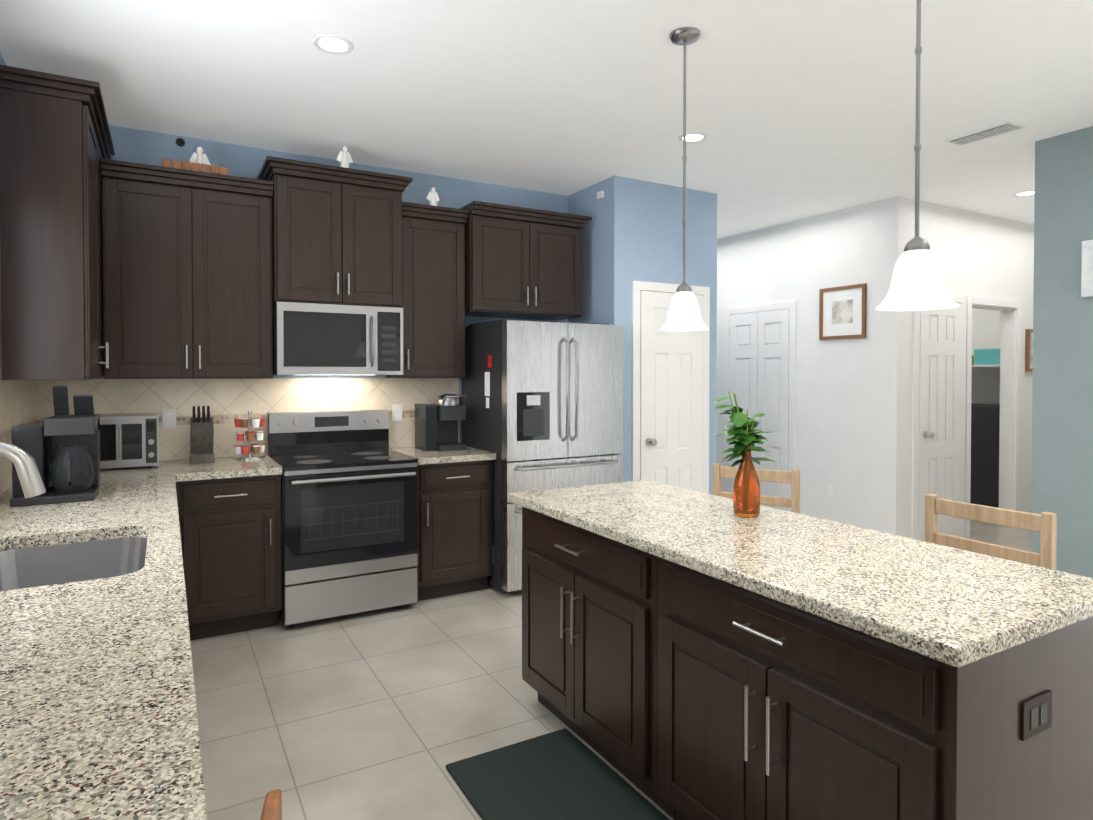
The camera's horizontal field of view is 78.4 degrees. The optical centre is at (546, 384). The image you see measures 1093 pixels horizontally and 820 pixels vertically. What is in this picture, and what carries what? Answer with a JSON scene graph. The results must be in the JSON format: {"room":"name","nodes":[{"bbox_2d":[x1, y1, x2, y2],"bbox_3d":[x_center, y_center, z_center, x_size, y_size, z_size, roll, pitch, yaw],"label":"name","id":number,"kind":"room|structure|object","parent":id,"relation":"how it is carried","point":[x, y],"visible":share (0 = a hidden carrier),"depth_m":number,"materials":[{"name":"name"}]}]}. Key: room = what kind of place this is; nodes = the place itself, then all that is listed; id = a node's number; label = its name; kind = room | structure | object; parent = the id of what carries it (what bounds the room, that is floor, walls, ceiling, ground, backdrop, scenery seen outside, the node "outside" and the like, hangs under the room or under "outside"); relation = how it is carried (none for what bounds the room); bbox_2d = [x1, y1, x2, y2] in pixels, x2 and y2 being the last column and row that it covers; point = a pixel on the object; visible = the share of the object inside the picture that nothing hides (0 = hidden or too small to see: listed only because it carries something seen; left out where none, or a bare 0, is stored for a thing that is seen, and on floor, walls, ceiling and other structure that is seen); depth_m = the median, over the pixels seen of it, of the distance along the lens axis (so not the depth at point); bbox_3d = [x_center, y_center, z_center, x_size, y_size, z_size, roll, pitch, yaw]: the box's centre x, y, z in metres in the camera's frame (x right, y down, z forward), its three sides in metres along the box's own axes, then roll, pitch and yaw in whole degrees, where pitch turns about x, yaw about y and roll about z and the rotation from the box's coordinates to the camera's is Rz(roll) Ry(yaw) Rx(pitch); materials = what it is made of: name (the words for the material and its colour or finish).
{"room":"kitchen","nodes":[
{"label":"kitchen","id":0,"kind":"room"},
{"bbox_2d":[0,52,6,65],"bbox_3d":[-1.249,-0.010,0.815,0.120,2.845,6.720,0,1,-30],"label":"wall","id":1,"kind":"structure","parent":0,"point":[2,61],"depth_m":2.99,"materials":[{"name":"blue paint"}]},
{"bbox_2d":[0,270,1,380],"bbox_3d":[-0.972,-0.537,0.780,0.330,1.100,1.160,0,1,-30],"label":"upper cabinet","id":2,"kind":"object","parent":1,"relation":"attached to","point":[0,333],"visible":1,"depth_m":1.30,"materials":[{"name":"brown wood"}]},
{"bbox_2d":[0,380,35,493],"bbox_3d":[-1.460,0.256,1.317,0.005,0.499,5.395,0,1,-30],"label":"backsplash","id":3,"kind":"structure","parent":1,"relation":"attached to","point":[17,402],"depth_m":3.08,"materials":[{"name":"beige tile"}]},
{"bbox_2d":[0,65,114,379],"bbox_3d":[-2.372,-0.674,3.289,0.378,1.298,1.045,0,1,-30],"label":"upper cabinet","id":4,"kind":"object","parent":1,"relation":"attached to","point":[56,143],"visible":0.92,"depth_m":2.88,"materials":[{"name":"brown wood"}]},
{"bbox_2d":[103,125,567,442],"bbox_3d":[-1.342,-0.066,4.558,3.420,2.845,0.120,0,1,-30],"label":"wall","id":5,"kind":"structure","parent":0,"point":[141,146],"depth_m":4.40,"materials":[{"name":"blue paint"}]},
{"bbox_2d":[176,138,184,146],"bbox_3d":[-2.178,-1.440,3.985,0.048,0.047,0.012,0,1,-30],"label":"cap","id":6,"kind":"object","parent":5,"relation":"attached to","point":[180,142],"visible":1,"depth_m":3.98,"materials":[{"name":"black plastic"}]},
{"bbox_2d":[100,158,273,378],"bbox_3d":[-2.046,-0.607,3.860,0.840,1.148,0.378,0,1,-30],"label":"upper cabinet","id":7,"kind":"object","parent":5,"relation":"attached to","point":[187,277],"visible":1,"depth_m":3.72,"materials":[{"name":"brown wood"}]},
{"bbox_2d":[162,158,227,174],"bbox_3d":[-1.950,-1.204,3.723,0.325,0.048,0.030,0,1,-30],"label":"blocks","id":8,"kind":"object","parent":7,"relation":"on","point":[196,166],"visible":0.85,"depth_m":3.71},
{"bbox_2d":[189,147,210,170],"bbox_3d":[-1.960,-1.262,3.786,0.116,0.162,0.064,0,1,-30],"label":"figurine","id":9,"kind":"object","parent":7,"relation":"on","point":[199,156],"visible":0.67,"depth_m":3.77,"materials":[{"name":"white ceramic"}]},
{"bbox_2d":[36,378,458,460],"bbox_3d":[-1.720,0.211,4.275,2.480,0.499,0.005,0,1,-30],"label":"backsplash","id":10,"kind":"structure","parent":5,"relation":"attached to","point":[228,401],"depth_m":4.16,"materials":[{"name":"beige tile"}]},
{"bbox_2d":[162,409,175,428],"bbox_3d":[-2.238,0.205,3.973,0.070,0.115,0.008,0,1,-30],"label":"outlet","id":11,"kind":"object","parent":10,"relation":"attached to","point":[169,418],"visible":1,"depth_m":3.97,"materials":[{"name":"plastic"}]},
{"bbox_2d":[392,404,401,420],"bbox_3d":[-1.038,0.195,4.655,0.070,0.115,0.008,0,1,-30],"label":"outlet","id":12,"kind":"object","parent":10,"relation":"attached to","point":[396,412],"visible":1,"depth_m":4.65,"materials":[{"name":"plastic"}]},
{"bbox_2d":[257,156,412,307],"bbox_3d":[-1.329,-0.898,4.222,0.858,0.818,0.448,0,1,-30],"label":"upper cabinet","id":13,"kind":"object","parent":5,"relation":"attached to","point":[336,235],"visible":0.98,"depth_m":4.05,"materials":[{"name":"brown wood"}]},
{"bbox_2d":[273,302,402,374],"bbox_3d":[-1.326,-0.272,4.225,0.750,0.426,0.464,0,1,-30],"label":"microwave","id":14,"kind":"object","parent":13,"relation":"attached to","point":[319,339],"visible":0.96,"depth_m":4.04,"materials":[{"name":"grey plastic"}]},
{"bbox_2d":[336,146,352,167],"bbox_3d":[-1.228,-1.376,4.074,0.101,0.141,0.056,0,1,-30],"label":"figurine","id":15,"kind":"object","parent":13,"relation":"on","point":[344,158],"visible":0.81,"depth_m":4.06,"materials":[{"name":"white ceramic"}]},
{"bbox_2d":[386,202,468,377],"bbox_3d":[-0.813,-0.608,4.561,0.460,1.128,0.378,0,1,-30],"label":"upper cabinet","id":16,"kind":"object","parent":5,"relation":"attached to","point":[433,272],"visible":0.81,"depth_m":4.43,"materials":[{"name":"brown wood"}]},
{"bbox_2d":[426,187,439,205],"bbox_3d":[-0.749,-1.237,4.429,0.094,0.131,0.052,0,1,-30],"label":"figurine","id":17,"kind":"object","parent":16,"relation":"on","point":[432,197],"visible":0.92,"depth_m":4.42,"materials":[{"name":"white ceramic"}]},
{"bbox_2d":[460,201,591,319],"bbox_3d":[-0.184,-0.863,4.875,0.938,0.728,0.448,0,1,-30],"label":"upper cabinet","id":18,"kind":"object","parent":5,"relation":"attached to","point":[522,263],"visible":0.96,"depth_m":4.68,"materials":[{"name":"brown wood"}]},
{"bbox_2d":[0,0,1092,239],"bbox_3d":[1.884,-1.531,4.001,8.900,0.100,9.400,0,1,-30],"label":"ceiling","id":19,"kind":"structure","parent":0,"point":[796,110],"depth_m":3.29,"materials":[{"name":"paint"}]},
{"bbox_2d":[312,34,353,54],"bbox_3d":[-0.917,-1.460,2.880,0.172,0.006,0.172,0,1,-30],"label":"recessed light","id":20,"kind":"object","parent":19,"relation":"in","point":[332,44],"visible":1,"depth_m":2.87,"materials":[{"name":"white plastic"}]},
{"bbox_2d":[659,27,708,330],"bbox_3d":[0.578,-0.846,2.808,0.208,1.233,0.208,0,1,-30],"label":"pendant light","id":21,"kind":"object","parent":19,"relation":"hanging from","point":[684,313],"visible":1,"depth_m":2.78,"materials":[{"name":"white glass"}]},
{"bbox_2d":[678,132,706,142],"bbox_3d":[0.876,-1.478,4.015,0.172,0.006,0.172,0,1,-30],"label":"recessed light","id":22,"kind":"object","parent":19,"relation":"in","point":[694,137],"visible":0.85,"depth_m":4.01,"materials":[{"name":"white plastic"}]},
{"bbox_2d":[875,0,959,310],"bbox_3d":[1.040,-0.832,1.875,0.208,1.233,0.208,0,1,-30],"label":"pendant light","id":23,"kind":"object","parent":19,"relation":"hanging from","point":[917,283],"visible":1,"depth_m":1.85,"materials":[{"name":"white glass"}]},
{"bbox_2d":[945,121,1025,145],"bbox_3d":[2.581,-1.474,3.950,0.170,0.012,0.360,0,1,-30],"label":"ceiling vent","id":24,"kind":"object","parent":19,"relation":"in","point":[988,132],"visible":1,"depth_m":3.92,"materials":[{"name":"grey plastic"}]},
{"bbox_2d":[1013,190,1034,196],"bbox_3d":[3.761,-1.496,5.253,0.172,0.006,0.172,0,1,-30],"label":"recessed light","id":25,"kind":"object","parent":19,"relation":"in","point":[1025,193],"visible":0.92,"depth_m":5.25,"materials":[{"name":"white plastic"}]},
{"bbox_2d":[190,520,1030,819],"bbox_3d":[1.884,1.414,4.045,8.900,0.100,9.400,0,1,-30],"label":"floor","id":26,"kind":"structure","parent":0,"point":[386,714],"depth_m":2.86,"materials":[{"name":"tile"}]},
{"bbox_2d":[176,474,281,640],"bbox_3d":[-1.844,0.929,3.859,0.516,0.876,0.620,0,1,-30],"label":"base cabinet","id":27,"kind":"object","parent":26,"relation":"on","point":[231,536],"depth_m":3.60,"materials":[{"name":"brown wood"}]},
{"bbox_2d":[260,789,281,819],"bbox_3d":[-0.145,1.007,0.871,0.430,0.810,0.480,0,1,-30],"label":"chair","id":28,"kind":"object","parent":26,"relation":"on","point":[272,808],"visible":1,"depth_m":0.96,"materials":[{"name":"brown wood"}]},
{"bbox_2d":[268,410,417,626],"bbox_3d":[-1.258,0.773,4.122,0.758,1.180,0.736,0,1,-30],"label":"range","id":29,"kind":"object","parent":26,"relation":"on","point":[349,509],"visible":0.98,"depth_m":3.89,"materials":[{"name":"grey metal"}]},
{"bbox_2d":[416,460,492,600],"bbox_3d":[-0.723,0.920,4.496,0.526,0.876,0.620,0,1,-30],"label":"base cabinet","id":30,"kind":"object","parent":26,"relation":"on","point":[455,499],"depth_m":4.23,"materials":[{"name":"brown wood"}]},
{"bbox_2d":[462,319,622,592],"bbox_3d":[-0.023,0.464,4.725,0.902,1.780,0.802,0,1,-30],"label":"refrigerator","id":31,"kind":"object","parent":26,"relation":"on","point":[543,402],"visible":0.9,"depth_m":4.39,"materials":[{"name":"silver metal"}]},
{"bbox_2d":[446,728,668,819],"bbox_3d":[0.103,1.384,2.111,0.510,0.016,1.000,0,1,-30],"label":"kitchen mat","id":32,"kind":"object","parent":26,"relation":"on","point":[564,774],"visible":0.96,"depth_m":2.30,"materials":[{"name":"rubber"}]},
{"bbox_2d":[713,463,799,513],"bbox_3d":[0.967,0.900,3.295,0.440,0.950,0.430,1,1,33],"label":"chair","id":33,"kind":"object","parent":26,"relation":"on","point":[792,477],"visible":0.21,"depth_m":3.40,"materials":[{"name":"brown wood"}]},
{"bbox_2d":[522,507,1092,819],"bbox_3d":[0.587,0.954,2.226,0.668,0.875,1.828,0,1,-30],"label":"kitchen island","id":34,"kind":"object","parent":26,"relation":"on","point":[674,691],"visible":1,"depth_m":1.65,"materials":[{"name":"brown wood"}]},
{"bbox_2d":[509,480,1092,667],"bbox_3d":[0.623,0.496,2.244,0.740,0.039,1.880,0,1,-30],"label":"island countertop","id":35,"kind":"structure","parent":34,"relation":"on","point":[954,607],"depth_m":1.76,"materials":[{"name":"stone"}]},
{"bbox_2d":[714,391,775,517],"bbox_3d":[0.705,0.248,2.433,0.252,0.448,0.213,0,1,-30],"label":"vase","id":36,"kind":"object","parent":35,"relation":"on","point":[746,490],"visible":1,"depth_m":2.38,"materials":[{"name":"orange glass"}]},
{"bbox_2d":[970,403,999,507],"bbox_3d":[4.562,0.765,7.146,0.630,1.096,0.800,0,1,-30],"label":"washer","id":37,"kind":"object","parent":26,"relation":"on","point":[985,429],"visible":0.15,"depth_m":6.75,"materials":[{"name":"black metal"}]},
{"bbox_2d":[924,494,1056,569],"bbox_3d":[1.451,0.914,2.382,0.430,0.950,0.440,0,1,-30],"label":"chair","id":38,"kind":"object","parent":26,"relation":"on","point":[1044,524],"visible":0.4,"depth_m":2.44,"materials":[{"name":"brown wood"}]},
{"bbox_3d":[-1.010,0.969,1.203,0.658,0.875,4.733,0,1,-30],"label":"base cabinet","id":39,"kind":"object","parent":26,"relation":"on","visible":0},
{"bbox_2d":[0,460,206,819],"bbox_3d":[-1.169,0.595,1.487,0.660,0.215,5.393,0,1,-30],"label":"countertop","id":40,"kind":"structure","parent":39,"relation":"on","point":[98,715],"depth_m":1.20,"materials":[{"name":"stone"}]},
{"bbox_2d":[0,442,45,497],"bbox_3d":[-1.595,0.321,1.935,0.249,0.319,0.101,0,1,-30],"label":"faucet","id":41,"kind":"object","parent":40,"relation":"on","point":[28,473],"visible":1,"depth_m":1.94,"materials":[{"name":"silver metal"}]},
{"bbox_2d":[10,386,100,506],"bbox_3d":[-2.006,0.238,2.746,0.270,0.460,0.321,0,1,-30],"label":"coffee maker","id":42,"kind":"object","parent":40,"relation":"on","point":[61,446],"visible":0.96,"depth_m":2.69,"materials":[{"name":"black plastic"}]},
{"bbox_2d":[100,413,158,468],"bbox_3d":[-2.378,0.312,3.649,0.455,0.285,0.365,0,1,-30],"label":"toaster oven","id":43,"kind":"object","parent":40,"relation":"on","point":[129,439],"visible":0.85,"depth_m":3.57,"materials":[{"name":"silver metal"}]},
{"bbox_2d":[172,455,281,480],"bbox_3d":[-1.833,0.472,3.834,0.509,0.039,0.653,0,1,-30],"label":"countertop","id":44,"kind":"structure","parent":39,"relation":"on","point":[223,467],"depth_m":3.65,"materials":[{"name":"stone"}]},
{"bbox_2d":[190,406,214,463],"bbox_3d":[-2.022,0.288,3.928,0.120,0.324,0.228,0,1,-30],"label":"knife block","id":45,"kind":"object","parent":44,"relation":"on","point":[201,438],"visible":1,"depth_m":3.87,"materials":[{"name":"brown wood"}]},
{"bbox_2d":[234,411,264,459],"bbox_3d":[-1.804,0.305,4.071,0.172,0.285,0.174,0,1,-30],"label":"carousel","id":46,"kind":"object","parent":44,"relation":"on","point":[244,450],"visible":1,"depth_m":4.03,"materials":[{"name":"silver metal"}]},
{"bbox_2d":[389,447,495,464],"bbox_3d":[-0.713,0.462,4.471,0.525,0.039,0.653,0,1,-30],"label":"countertop","id":47,"kind":"structure","parent":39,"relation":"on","point":[470,454],"depth_m":4.26,"materials":[{"name":"stone"}]},
{"bbox_2d":[414,394,466,450],"bbox_3d":[-0.716,0.253,4.557,0.277,0.375,0.329,0,1,-30],"label":"coffee maker","id":48,"kind":"object","parent":47,"relation":"on","point":[436,427],"visible":1,"depth_m":4.48,"materials":[{"name":"grey plastic"}]},
{"bbox_2d":[568,175,716,494],"bbox_3d":[0.116,-0.095,6.451,0.987,2.845,3.230,0,1,-30],"label":"wall","id":49,"kind":"structure","parent":0,"point":[632,230],"depth_m":4.98,"materials":[{"name":"blue paint"}]},
{"bbox_2d":[597,191,603,199],"bbox_3d":[0.396,-1.389,4.917,0.024,0.050,0.060,0,1,-30],"label":"sensor","id":50,"kind":"object","parent":49,"relation":"attached to","point":[600,194],"visible":0.93,"depth_m":4.89,"materials":[{"name":"white plastic"}]},
{"bbox_2d":[631,280,709,493],"bbox_3d":[0.946,0.296,5.061,0.740,2.105,0.018,0,1,-30],"label":"door frame","id":51,"kind":"structure","parent":49,"relation":"attached to","point":[637,286],"depth_m":4.91,"materials":[{"name":"white wood"}]},
{"bbox_2d":[640,291,702,491],"bbox_3d":[0.967,0.327,5.025,0.600,2.025,0.098,0,1,-30],"label":"pantry door","id":52,"kind":"structure","parent":49,"relation":"in","point":[671,408],"depth_m":5.03,"materials":[{"name":"white wood"}]},
{"bbox_2d":[716,199,883,531],"bbox_3d":[1.857,-0.105,7.125,0.120,2.845,3.780,0,1,-30],"label":"wall","id":53,"kind":"structure","parent":0,"point":[839,397],"depth_m":5.92,"materials":[{"name":"white paint"}]},
{"bbox_2d":[729,309,788,510],"bbox_3d":[2.072,0.303,6.590,0.038,2.025,0.757,0,1,-30],"label":"closet door","id":54,"kind":"structure","parent":53,"relation":"in","point":[759,366],"depth_m":6.50,"materials":[{"name":"white wood"}]},
{"bbox_2d":[724,301,795,511],"bbox_3d":[2.084,0.273,6.593,0.018,2.105,0.890,0,1,-30],"label":"door frame","id":55,"kind":"structure","parent":53,"relation":"attached to","point":[790,306],"depth_m":6.25,"materials":[{"name":"white wood"}]},
{"bbox_2d":[827,484,834,497],"bbox_3d":[2.498,0.936,5.883,0.008,0.115,0.070,0,1,-30],"label":"outlet","id":56,"kind":"object","parent":53,"relation":"attached to","point":[831,490],"visible":1,"depth_m":5.88,"materials":[{"name":"plastic"}]},
{"bbox_2d":[819,283,866,339],"bbox_3d":[2.544,-0.617,5.762,0.024,0.450,0.445,0,1,-30],"label":"framed picture","id":57,"kind":"object","parent":53,"relation":"attached to","point":[842,312],"visible":0.98,"depth_m":5.75,"materials":[{"name":"paper"}]},
{"bbox_2d":[882,196,1033,537],"bbox_3d":[4.029,-0.090,6.117,2.900,2.845,0.120,0,1,-30],"label":"wall","id":58,"kind":"structure","parent":0,"point":[981,255],"depth_m":5.63,"materials":[{"name":"white paint"}]},
{"bbox_2d":[911,294,966,539],"bbox_3d":[3.307,0.287,5.633,0.740,2.105,0.018,0,1,-30],"label":"door frame","id":59,"kind":"structure","parent":58,"relation":"attached to","point":[962,299],"depth_m":5.47,"materials":[{"name":"white wood"}]},
{"bbox_2d":[918,303,961,540],"bbox_3d":[3.331,0.318,5.598,0.606,2.025,0.098,0,1,-30],"label":"hall door","id":60,"kind":"structure","parent":58,"relation":"in","point":[940,398],"depth_m":5.62,"materials":[{"name":"white wood"}]},
{"bbox_2d":[964,296,1020,537],"bbox_3d":[4.008,0.280,6.100,0.890,2.105,0.138,0,1,-30],"label":"trim","id":61,"kind":"structure","parent":58,"relation":"attached to","point":[1010,387],"depth_m":6.25,"materials":[{"name":"white wood"}]},
{"bbox_2d":[1025,329,1032,371],"bbox_3d":[4.667,-0.322,6.389,0.320,0.400,0.030,0,1,-30],"label":"framed picture","id":62,"kind":"object","parent":58,"relation":"attached to","point":[1028,350],"visible":0.36,"depth_m":6.31,"materials":[{"name":"brown wood"}]},
{"bbox_2d":[971,308,1000,403],"bbox_3d":[4.661,-0.114,7.737,0.100,2.845,2.070,0,1,-30],"label":"wall","id":63,"kind":"structure","parent":0,"point":[986,331],"depth_m":7.34,"materials":[{"name":"white paint"}]},
{"bbox_2d":[972,349,999,367],"bbox_3d":[4.426,-0.285,7.278,0.740,0.200,1.450,0,1,-30],"label":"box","id":64,"kind":"object","parent":63,"relation":"attached to","point":[985,357],"visible":0.23,"depth_m":6.77,"materials":[{"name":"teal metal"}]},
{"bbox_2d":[1031,126,1092,577],"bbox_3d":[4.054,-0.033,2.341,0.120,2.845,4.130,0,1,-30],"label":"wall","id":65,"kind":"structure","parent":0,"point":[1062,442],"depth_m":3.96,"materials":[{"name":"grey paint"}]},
{"bbox_2d":[1081,240,1092,296],"bbox_3d":[3.209,-0.660,3.658,0.035,0.320,0.470,0,1,-30],"label":"picture","id":66,"kind":"object","parent":65,"relation":"attached to","point":[1087,272],"visible":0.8,"depth_m":3.83,"materials":[{"name":"fabric"}]}
]}

